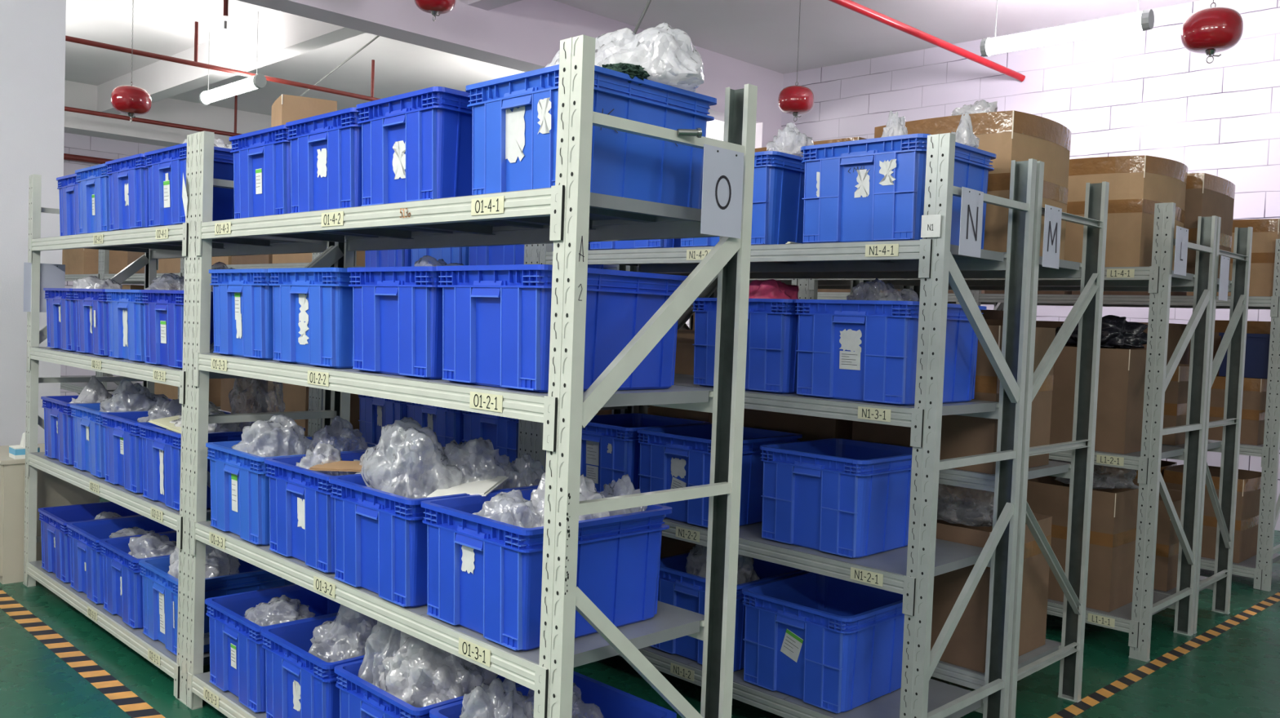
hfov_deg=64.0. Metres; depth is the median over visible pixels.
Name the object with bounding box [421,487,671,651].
crate
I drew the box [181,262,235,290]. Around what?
plastic bag
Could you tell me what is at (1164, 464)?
cardboard box
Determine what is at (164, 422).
sheet
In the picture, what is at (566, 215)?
storage rack
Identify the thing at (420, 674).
plastic bag
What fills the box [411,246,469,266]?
crate
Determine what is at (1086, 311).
storage rack
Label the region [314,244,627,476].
storage rack
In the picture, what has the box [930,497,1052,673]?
cardboard box
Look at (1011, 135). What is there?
cardboard box
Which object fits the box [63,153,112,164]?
pipe
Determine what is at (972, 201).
sign
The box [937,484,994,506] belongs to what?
cardboard box
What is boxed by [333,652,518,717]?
crate
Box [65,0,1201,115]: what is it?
ceiling
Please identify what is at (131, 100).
extinguisher
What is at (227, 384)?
cardboard box
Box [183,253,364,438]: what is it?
storage rack
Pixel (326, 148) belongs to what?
crate
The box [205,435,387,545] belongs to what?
crate
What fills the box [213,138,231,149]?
plastic bag
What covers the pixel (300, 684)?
crate
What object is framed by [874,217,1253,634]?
storage rack
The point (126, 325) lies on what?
crate
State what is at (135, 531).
plastic bag
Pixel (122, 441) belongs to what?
crate
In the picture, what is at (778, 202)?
crate
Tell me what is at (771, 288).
plastic bag
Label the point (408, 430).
plastic bag
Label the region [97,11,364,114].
beam
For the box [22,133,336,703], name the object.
storage rack
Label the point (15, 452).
tissue box
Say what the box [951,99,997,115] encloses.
plastic bag
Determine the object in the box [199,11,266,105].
ceiling lamp
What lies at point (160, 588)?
crate
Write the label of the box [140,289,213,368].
crate
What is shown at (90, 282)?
plastic bag
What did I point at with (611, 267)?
storage rack
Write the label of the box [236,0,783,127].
beam
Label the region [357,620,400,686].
plastic bag
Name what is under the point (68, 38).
pipe
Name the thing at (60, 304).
crate
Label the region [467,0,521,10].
beam
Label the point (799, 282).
storage rack
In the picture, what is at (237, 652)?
crate
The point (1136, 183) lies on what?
cardboard box
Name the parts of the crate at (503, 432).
handle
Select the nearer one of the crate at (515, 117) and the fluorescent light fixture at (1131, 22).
the crate at (515, 117)
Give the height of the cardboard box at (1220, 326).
0.730 m
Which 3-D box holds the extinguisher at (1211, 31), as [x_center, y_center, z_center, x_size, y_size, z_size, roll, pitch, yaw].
[3.143,-2.211,5.591,0.300,1.186,0.300,0,3,-45]
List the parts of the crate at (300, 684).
handle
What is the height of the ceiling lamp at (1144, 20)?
0.694 m
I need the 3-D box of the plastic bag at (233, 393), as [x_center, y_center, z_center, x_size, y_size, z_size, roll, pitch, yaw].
[-1.519,0.250,4.058,0.216,0.573,0.299,0,3,-45]
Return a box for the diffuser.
[201,75,257,103]
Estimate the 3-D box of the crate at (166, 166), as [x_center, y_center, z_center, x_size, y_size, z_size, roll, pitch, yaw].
[-1.602,-0.641,3.990,0.490,0.287,0.436,0,3,-45]
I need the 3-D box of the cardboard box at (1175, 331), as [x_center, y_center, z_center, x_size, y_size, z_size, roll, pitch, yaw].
[3.219,0.111,6.738,0.504,0.700,0.584,0,3,-45]
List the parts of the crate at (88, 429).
handle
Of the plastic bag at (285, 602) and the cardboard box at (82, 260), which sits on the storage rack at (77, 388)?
the cardboard box at (82, 260)
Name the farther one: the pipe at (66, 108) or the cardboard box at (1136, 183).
the pipe at (66, 108)
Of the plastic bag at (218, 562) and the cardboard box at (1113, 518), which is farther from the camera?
the cardboard box at (1113, 518)
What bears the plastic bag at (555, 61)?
in the crate at (515, 117)
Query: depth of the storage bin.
6.02 m
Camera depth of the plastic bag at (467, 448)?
2.94 m
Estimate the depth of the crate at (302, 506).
3.08 m
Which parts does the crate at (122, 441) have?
handle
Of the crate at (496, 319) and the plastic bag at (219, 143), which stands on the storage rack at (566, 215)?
the crate at (496, 319)
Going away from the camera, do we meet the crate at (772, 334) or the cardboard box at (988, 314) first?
the crate at (772, 334)
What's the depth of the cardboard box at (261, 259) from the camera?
6.57 m
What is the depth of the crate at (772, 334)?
3.62 m
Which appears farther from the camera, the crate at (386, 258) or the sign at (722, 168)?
the crate at (386, 258)
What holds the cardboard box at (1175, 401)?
on the storage rack at (1234, 338)
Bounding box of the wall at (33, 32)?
[0,0,66,445]
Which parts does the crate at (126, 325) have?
handle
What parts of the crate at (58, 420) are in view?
handle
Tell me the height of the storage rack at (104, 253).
2.030 m
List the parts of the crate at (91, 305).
handle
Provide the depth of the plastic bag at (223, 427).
3.90 m
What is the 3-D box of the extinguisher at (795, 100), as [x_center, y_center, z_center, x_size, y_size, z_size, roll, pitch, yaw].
[1.320,-2.494,8.576,0.300,1.006,0.300,0,3,-45]
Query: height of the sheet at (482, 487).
0.046 m
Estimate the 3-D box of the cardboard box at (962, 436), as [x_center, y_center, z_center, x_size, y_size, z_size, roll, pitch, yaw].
[1.223,0.130,4.016,0.500,0.530,0.620,0,3,-45]
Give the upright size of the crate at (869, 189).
0.330 m
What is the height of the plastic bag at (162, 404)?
0.350 m
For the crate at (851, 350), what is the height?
0.330 m
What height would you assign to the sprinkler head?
0.700 m
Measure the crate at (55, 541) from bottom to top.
0.287 m
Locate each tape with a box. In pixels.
[0,588,165,717]
[1047,591,1279,717]
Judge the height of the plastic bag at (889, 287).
0.391 m
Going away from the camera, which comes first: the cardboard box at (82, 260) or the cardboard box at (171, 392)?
the cardboard box at (171, 392)
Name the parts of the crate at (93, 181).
handle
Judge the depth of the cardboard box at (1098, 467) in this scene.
5.72 m
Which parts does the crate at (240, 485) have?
handle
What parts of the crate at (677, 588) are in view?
handle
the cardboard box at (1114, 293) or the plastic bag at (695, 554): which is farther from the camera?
the cardboard box at (1114, 293)
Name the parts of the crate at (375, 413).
handle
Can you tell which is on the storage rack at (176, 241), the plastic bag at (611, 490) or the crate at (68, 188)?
the crate at (68, 188)
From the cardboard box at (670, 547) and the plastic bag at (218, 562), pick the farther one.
the cardboard box at (670, 547)
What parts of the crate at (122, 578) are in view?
handle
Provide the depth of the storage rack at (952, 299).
7.92 m
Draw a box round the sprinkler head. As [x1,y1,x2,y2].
[222,0,228,29]
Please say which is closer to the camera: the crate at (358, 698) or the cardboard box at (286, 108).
the crate at (358, 698)
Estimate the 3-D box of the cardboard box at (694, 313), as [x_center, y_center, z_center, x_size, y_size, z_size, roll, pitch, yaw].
[0.754,-0.029,7.323,0.504,0.600,0.624,0,3,-45]
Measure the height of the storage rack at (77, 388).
2.030 m
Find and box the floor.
[0,496,1279,717]
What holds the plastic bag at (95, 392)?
in the crate at (58, 420)
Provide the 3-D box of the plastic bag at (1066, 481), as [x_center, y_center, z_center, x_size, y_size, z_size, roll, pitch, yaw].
[2.206,0.533,4.989,0.330,0.183,0.430,0,3,-45]
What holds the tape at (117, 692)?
on the floor
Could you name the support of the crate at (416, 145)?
on the storage rack at (566, 215)
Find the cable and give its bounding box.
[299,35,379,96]
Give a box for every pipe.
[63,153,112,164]
[64,94,242,136]
[65,21,381,101]
[827,0,1025,82]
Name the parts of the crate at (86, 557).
handle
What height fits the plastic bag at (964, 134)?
0.436 m
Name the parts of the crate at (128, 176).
handle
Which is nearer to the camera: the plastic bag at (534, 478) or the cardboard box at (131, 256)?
the plastic bag at (534, 478)
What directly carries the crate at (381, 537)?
on the storage rack at (566, 215)
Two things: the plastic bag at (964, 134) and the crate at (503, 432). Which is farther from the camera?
the crate at (503, 432)
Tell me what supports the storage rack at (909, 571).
on the floor
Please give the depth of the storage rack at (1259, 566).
5.93 m
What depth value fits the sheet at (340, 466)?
3.10 m
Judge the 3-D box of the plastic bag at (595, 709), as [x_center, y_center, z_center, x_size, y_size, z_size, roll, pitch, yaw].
[-0.219,1.000,2.649,0.222,0.370,0.256,1,3,-34]
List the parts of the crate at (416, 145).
handle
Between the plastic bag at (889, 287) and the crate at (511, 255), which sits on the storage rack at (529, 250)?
the crate at (511, 255)
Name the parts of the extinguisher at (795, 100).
tank, chain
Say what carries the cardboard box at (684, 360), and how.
on the storage rack at (1086, 311)
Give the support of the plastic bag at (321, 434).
in the crate at (240, 485)
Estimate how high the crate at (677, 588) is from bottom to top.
0.330 m
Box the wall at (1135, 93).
[685,0,1279,530]
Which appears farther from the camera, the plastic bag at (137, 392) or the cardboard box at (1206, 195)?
the cardboard box at (1206, 195)
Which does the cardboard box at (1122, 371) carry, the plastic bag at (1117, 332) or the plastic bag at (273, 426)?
the plastic bag at (1117, 332)
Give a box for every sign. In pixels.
[23,262,65,312]
[700,144,743,239]
[958,186,983,257]
[1041,204,1062,269]
[1173,226,1188,275]
[1217,255,1230,301]
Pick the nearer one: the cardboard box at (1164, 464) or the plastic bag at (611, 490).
the plastic bag at (611, 490)
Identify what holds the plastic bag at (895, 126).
in the crate at (869, 189)
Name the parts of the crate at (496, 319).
handle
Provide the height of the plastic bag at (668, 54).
0.446 m
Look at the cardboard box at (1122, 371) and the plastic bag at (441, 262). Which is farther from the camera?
the cardboard box at (1122, 371)
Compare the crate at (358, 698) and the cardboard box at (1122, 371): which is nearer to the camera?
the crate at (358, 698)
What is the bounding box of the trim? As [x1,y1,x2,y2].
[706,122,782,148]
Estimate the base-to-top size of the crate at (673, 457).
0.330 m
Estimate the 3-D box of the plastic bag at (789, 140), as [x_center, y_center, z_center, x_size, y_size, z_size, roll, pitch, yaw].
[0.549,-0.643,3.780,0.196,0.444,0.168,0,3,-45]
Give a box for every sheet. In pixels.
[148,415,181,433]
[309,460,362,471]
[426,475,508,497]
[785,241,802,244]
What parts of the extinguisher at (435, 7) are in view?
tank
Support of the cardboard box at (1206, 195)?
on the storage rack at (1234, 338)
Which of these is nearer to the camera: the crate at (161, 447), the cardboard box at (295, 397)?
the crate at (161, 447)
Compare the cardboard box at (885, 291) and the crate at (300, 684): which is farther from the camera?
the cardboard box at (885, 291)
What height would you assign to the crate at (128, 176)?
0.287 m
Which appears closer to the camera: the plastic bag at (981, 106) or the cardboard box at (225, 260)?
the plastic bag at (981, 106)
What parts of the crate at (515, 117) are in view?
handle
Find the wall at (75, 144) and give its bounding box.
[60,133,168,395]
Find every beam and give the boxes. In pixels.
[64,80,271,146]
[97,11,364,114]
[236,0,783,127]
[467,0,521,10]
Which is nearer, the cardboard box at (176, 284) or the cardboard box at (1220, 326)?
the cardboard box at (1220, 326)
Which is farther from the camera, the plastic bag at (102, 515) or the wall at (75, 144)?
the wall at (75, 144)
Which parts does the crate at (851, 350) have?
handle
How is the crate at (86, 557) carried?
on the storage rack at (176, 241)
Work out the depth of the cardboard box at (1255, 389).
6.04 m
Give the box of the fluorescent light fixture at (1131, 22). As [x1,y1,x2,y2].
[986,12,1142,55]
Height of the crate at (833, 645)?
0.330 m
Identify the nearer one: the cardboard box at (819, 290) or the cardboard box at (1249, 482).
the cardboard box at (1249, 482)
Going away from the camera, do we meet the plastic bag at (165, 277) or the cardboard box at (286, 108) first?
the cardboard box at (286, 108)
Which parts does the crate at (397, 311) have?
handle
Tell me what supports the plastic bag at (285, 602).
in the crate at (237, 652)
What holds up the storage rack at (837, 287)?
on the floor
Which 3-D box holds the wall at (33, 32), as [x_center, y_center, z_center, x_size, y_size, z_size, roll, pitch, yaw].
[-4.003,-0.727,5.808,1.170,3.572,0.550,0,3,-45]
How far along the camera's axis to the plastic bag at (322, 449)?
3.17 m
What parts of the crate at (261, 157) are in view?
handle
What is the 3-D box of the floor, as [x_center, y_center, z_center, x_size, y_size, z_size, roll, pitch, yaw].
[-1.307,1.280,4.090,14.050,0.100,22.200,0,3,-45]
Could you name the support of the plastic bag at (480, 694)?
in the crate at (612, 702)
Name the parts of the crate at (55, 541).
handle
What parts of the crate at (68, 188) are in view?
handle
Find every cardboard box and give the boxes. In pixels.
[62,248,128,274]
[121,284,160,289]
[127,251,144,273]
[154,378,221,406]
[156,257,180,273]
[160,282,213,292]
[211,256,231,265]
[220,377,267,413]
[231,254,272,264]
[266,380,359,435]
[271,93,337,127]
[272,250,364,266]
[595,408,648,415]
[648,329,712,423]
[660,536,706,558]
[693,313,694,329]
[743,408,853,441]
[755,137,867,152]
[817,288,880,293]
[852,325,1055,474]
[874,110,1071,260]
[880,289,984,293]
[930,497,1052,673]
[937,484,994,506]
[981,309,1003,319]
[984,290,1071,294]
[984,319,1064,328]
[1026,475,1138,612]
[1048,459,1101,476]
[1049,346,1146,453]
[1064,155,1187,271]
[1071,291,1186,295]
[1101,460,1177,481]
[1138,322,1190,364]
[1153,488,1182,591]
[1161,363,1189,445]
[1163,464,1261,563]
[1183,173,1235,279]
[1186,218,1279,296]
[1188,320,1271,374]
[1208,374,1267,445]
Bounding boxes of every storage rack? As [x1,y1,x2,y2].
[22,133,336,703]
[60,249,172,394]
[99,249,220,409]
[183,35,757,717]
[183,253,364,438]
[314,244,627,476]
[527,133,1036,717]
[603,264,715,329]
[639,160,1109,717]
[682,279,861,300]
[688,285,911,329]
[803,202,1217,662]
[817,292,1004,311]
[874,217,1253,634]
[970,239,1279,591]
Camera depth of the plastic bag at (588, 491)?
2.53 m
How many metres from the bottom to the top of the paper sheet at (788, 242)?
0.009 m
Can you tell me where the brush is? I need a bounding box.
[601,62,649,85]
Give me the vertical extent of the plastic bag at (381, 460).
0.317 m
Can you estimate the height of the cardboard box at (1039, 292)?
0.360 m
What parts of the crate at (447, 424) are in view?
handle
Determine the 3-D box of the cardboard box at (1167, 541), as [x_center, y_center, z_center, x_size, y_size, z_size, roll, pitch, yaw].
[2.647,0.927,5.437,0.470,0.450,0.460,0,3,-45]
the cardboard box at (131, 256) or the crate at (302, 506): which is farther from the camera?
the cardboard box at (131, 256)
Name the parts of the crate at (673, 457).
handle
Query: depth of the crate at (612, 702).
2.80 m
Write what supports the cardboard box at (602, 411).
on the storage rack at (611, 267)
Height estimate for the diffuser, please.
0.120 m
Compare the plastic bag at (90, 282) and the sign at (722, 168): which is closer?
the sign at (722, 168)
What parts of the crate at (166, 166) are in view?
handle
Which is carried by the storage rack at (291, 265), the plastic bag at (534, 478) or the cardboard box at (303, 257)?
the cardboard box at (303, 257)
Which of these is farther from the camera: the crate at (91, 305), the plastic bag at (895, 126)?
the crate at (91, 305)
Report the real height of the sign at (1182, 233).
0.210 m
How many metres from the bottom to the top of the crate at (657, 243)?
0.330 m
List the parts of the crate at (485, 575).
handle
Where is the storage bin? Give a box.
[1218,333,1270,378]
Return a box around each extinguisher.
[111,0,151,122]
[413,0,455,21]
[777,1,813,121]
[1180,0,1243,63]
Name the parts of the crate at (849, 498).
handle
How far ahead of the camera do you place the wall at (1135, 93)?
8.62 m
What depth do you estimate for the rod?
5.58 m
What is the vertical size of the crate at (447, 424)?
0.330 m
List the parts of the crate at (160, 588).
handle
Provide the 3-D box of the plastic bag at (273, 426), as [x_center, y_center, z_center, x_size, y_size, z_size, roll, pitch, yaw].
[-1.255,0.379,3.511,0.268,0.378,0.316,0,3,-45]
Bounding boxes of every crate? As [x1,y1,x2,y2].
[38,501,142,582]
[40,395,172,465]
[43,288,76,351]
[56,173,79,235]
[66,515,177,604]
[70,401,179,478]
[72,288,109,356]
[75,163,111,234]
[99,531,177,628]
[101,409,236,493]
[105,153,150,231]
[105,288,145,362]
[138,422,305,511]
[138,555,293,655]
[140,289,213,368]
[144,142,234,226]
[204,583,355,712]
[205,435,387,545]
[208,268,273,359]
[229,124,291,218]
[260,610,400,717]
[264,449,464,573]
[267,267,353,368]
[285,107,362,213]
[328,465,538,607]
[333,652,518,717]
[346,266,442,379]
[355,86,472,206]
[357,395,407,448]
[364,248,411,267]
[405,402,463,462]
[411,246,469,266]
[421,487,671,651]
[429,671,676,717]
[435,264,688,392]
[462,410,546,470]
[465,64,717,208]
[468,242,603,269]
[580,413,710,493]
[590,238,682,249]
[637,423,802,528]
[649,552,807,671]
[680,151,804,247]
[692,297,801,393]
[742,571,904,713]
[760,438,912,558]
[794,299,986,405]
[800,133,995,249]
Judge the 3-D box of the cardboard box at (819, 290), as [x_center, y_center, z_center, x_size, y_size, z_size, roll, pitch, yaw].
[1.720,-0.696,8.236,0.504,0.340,0.624,0,3,-45]
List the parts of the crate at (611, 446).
handle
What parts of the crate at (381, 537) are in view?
handle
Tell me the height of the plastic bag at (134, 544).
0.331 m
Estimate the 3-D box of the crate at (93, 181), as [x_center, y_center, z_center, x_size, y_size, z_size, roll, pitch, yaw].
[-2.217,-0.689,4.620,0.490,0.287,0.436,0,3,-45]
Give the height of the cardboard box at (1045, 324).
0.600 m
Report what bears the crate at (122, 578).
on the storage rack at (176, 241)
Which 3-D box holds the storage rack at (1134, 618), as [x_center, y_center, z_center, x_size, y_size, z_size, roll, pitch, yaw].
[1.821,0.277,5.420,0.643,2.030,1.954,0,3,-45]
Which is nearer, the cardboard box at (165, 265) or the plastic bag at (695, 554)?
the plastic bag at (695, 554)
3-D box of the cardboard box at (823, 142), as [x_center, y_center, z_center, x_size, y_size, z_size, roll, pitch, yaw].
[0.800,-0.672,4.523,0.472,0.480,0.672,0,3,-45]
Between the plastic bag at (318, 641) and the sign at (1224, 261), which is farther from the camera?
the sign at (1224, 261)
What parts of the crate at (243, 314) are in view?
handle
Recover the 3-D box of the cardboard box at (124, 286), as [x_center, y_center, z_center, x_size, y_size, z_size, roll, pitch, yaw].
[-4.014,-0.419,8.439,0.524,0.360,0.474,0,3,-45]
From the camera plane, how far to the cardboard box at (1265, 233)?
5.98 m
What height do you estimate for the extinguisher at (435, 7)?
0.626 m
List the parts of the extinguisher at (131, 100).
tank, chain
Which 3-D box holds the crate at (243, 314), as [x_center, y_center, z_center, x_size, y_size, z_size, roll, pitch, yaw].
[-1.162,-0.151,3.534,0.490,0.287,0.436,0,3,-45]
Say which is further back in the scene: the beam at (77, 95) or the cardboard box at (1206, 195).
the beam at (77, 95)
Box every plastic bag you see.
[68,375,112,403]
[71,275,122,289]
[93,511,121,519]
[98,377,168,412]
[109,526,155,538]
[128,532,176,559]
[137,396,182,422]
[144,273,184,290]
[165,401,241,433]
[167,544,240,579]
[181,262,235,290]
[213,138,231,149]
[228,377,285,431]
[231,414,312,457]
[244,595,315,626]
[295,442,344,475]
[304,416,368,454]
[308,604,400,662]
[343,453,406,475]
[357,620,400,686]
[360,417,462,498]
[378,631,497,707]
[413,255,464,266]
[431,437,514,491]
[459,677,533,717]
[471,489,541,528]
[501,453,545,488]
[515,682,604,717]
[527,471,609,528]
[544,49,559,67]
[594,22,703,93]
[600,474,647,516]
[685,544,759,584]
[748,279,799,299]
[766,122,813,157]
[846,277,919,301]
[880,110,907,137]
[937,484,994,527]
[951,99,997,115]
[951,112,979,148]
[1051,459,1138,488]
[1055,315,1147,348]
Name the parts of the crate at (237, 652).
handle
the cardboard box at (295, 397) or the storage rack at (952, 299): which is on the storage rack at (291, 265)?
the cardboard box at (295, 397)
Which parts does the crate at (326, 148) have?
handle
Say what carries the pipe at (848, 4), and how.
attached to the wall at (1135, 93)
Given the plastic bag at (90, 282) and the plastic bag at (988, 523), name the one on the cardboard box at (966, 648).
the plastic bag at (988, 523)
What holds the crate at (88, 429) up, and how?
on the storage rack at (176, 241)
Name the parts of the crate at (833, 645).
handle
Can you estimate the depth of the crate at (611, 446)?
4.18 m
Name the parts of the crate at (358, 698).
handle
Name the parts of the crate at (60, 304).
handle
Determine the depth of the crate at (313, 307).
2.99 m
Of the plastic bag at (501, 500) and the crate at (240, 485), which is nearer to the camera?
the plastic bag at (501, 500)
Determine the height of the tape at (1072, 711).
0.001 m
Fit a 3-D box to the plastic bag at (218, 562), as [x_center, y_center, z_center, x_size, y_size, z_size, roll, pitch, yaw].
[-1.695,0.880,3.997,0.270,0.392,0.321,1,2,-22]
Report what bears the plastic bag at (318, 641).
in the crate at (300, 684)
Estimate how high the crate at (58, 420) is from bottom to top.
0.287 m
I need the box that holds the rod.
[633,0,652,34]
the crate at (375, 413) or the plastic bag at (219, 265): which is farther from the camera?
the crate at (375, 413)
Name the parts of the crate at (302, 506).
handle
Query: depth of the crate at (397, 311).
2.70 m
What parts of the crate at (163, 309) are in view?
handle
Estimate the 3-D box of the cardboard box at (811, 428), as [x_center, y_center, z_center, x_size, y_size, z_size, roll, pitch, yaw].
[0.763,0.123,4.512,0.582,0.470,0.662,0,3,-45]
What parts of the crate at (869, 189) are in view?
handle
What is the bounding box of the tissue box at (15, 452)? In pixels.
[8,432,39,459]
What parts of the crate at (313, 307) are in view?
handle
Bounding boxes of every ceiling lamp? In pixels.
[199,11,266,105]
[980,0,1154,57]
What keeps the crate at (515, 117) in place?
on the storage rack at (566, 215)
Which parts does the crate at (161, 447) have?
handle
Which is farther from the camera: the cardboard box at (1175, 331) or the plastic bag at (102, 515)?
the cardboard box at (1175, 331)
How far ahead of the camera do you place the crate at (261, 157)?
3.36 m
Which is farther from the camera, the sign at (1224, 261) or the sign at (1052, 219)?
the sign at (1224, 261)
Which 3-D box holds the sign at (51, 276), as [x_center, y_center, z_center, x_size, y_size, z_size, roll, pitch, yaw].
[-2.940,-0.351,5.061,0.182,0.240,0.003,0,3,-45]
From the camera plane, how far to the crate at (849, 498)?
3.50 m

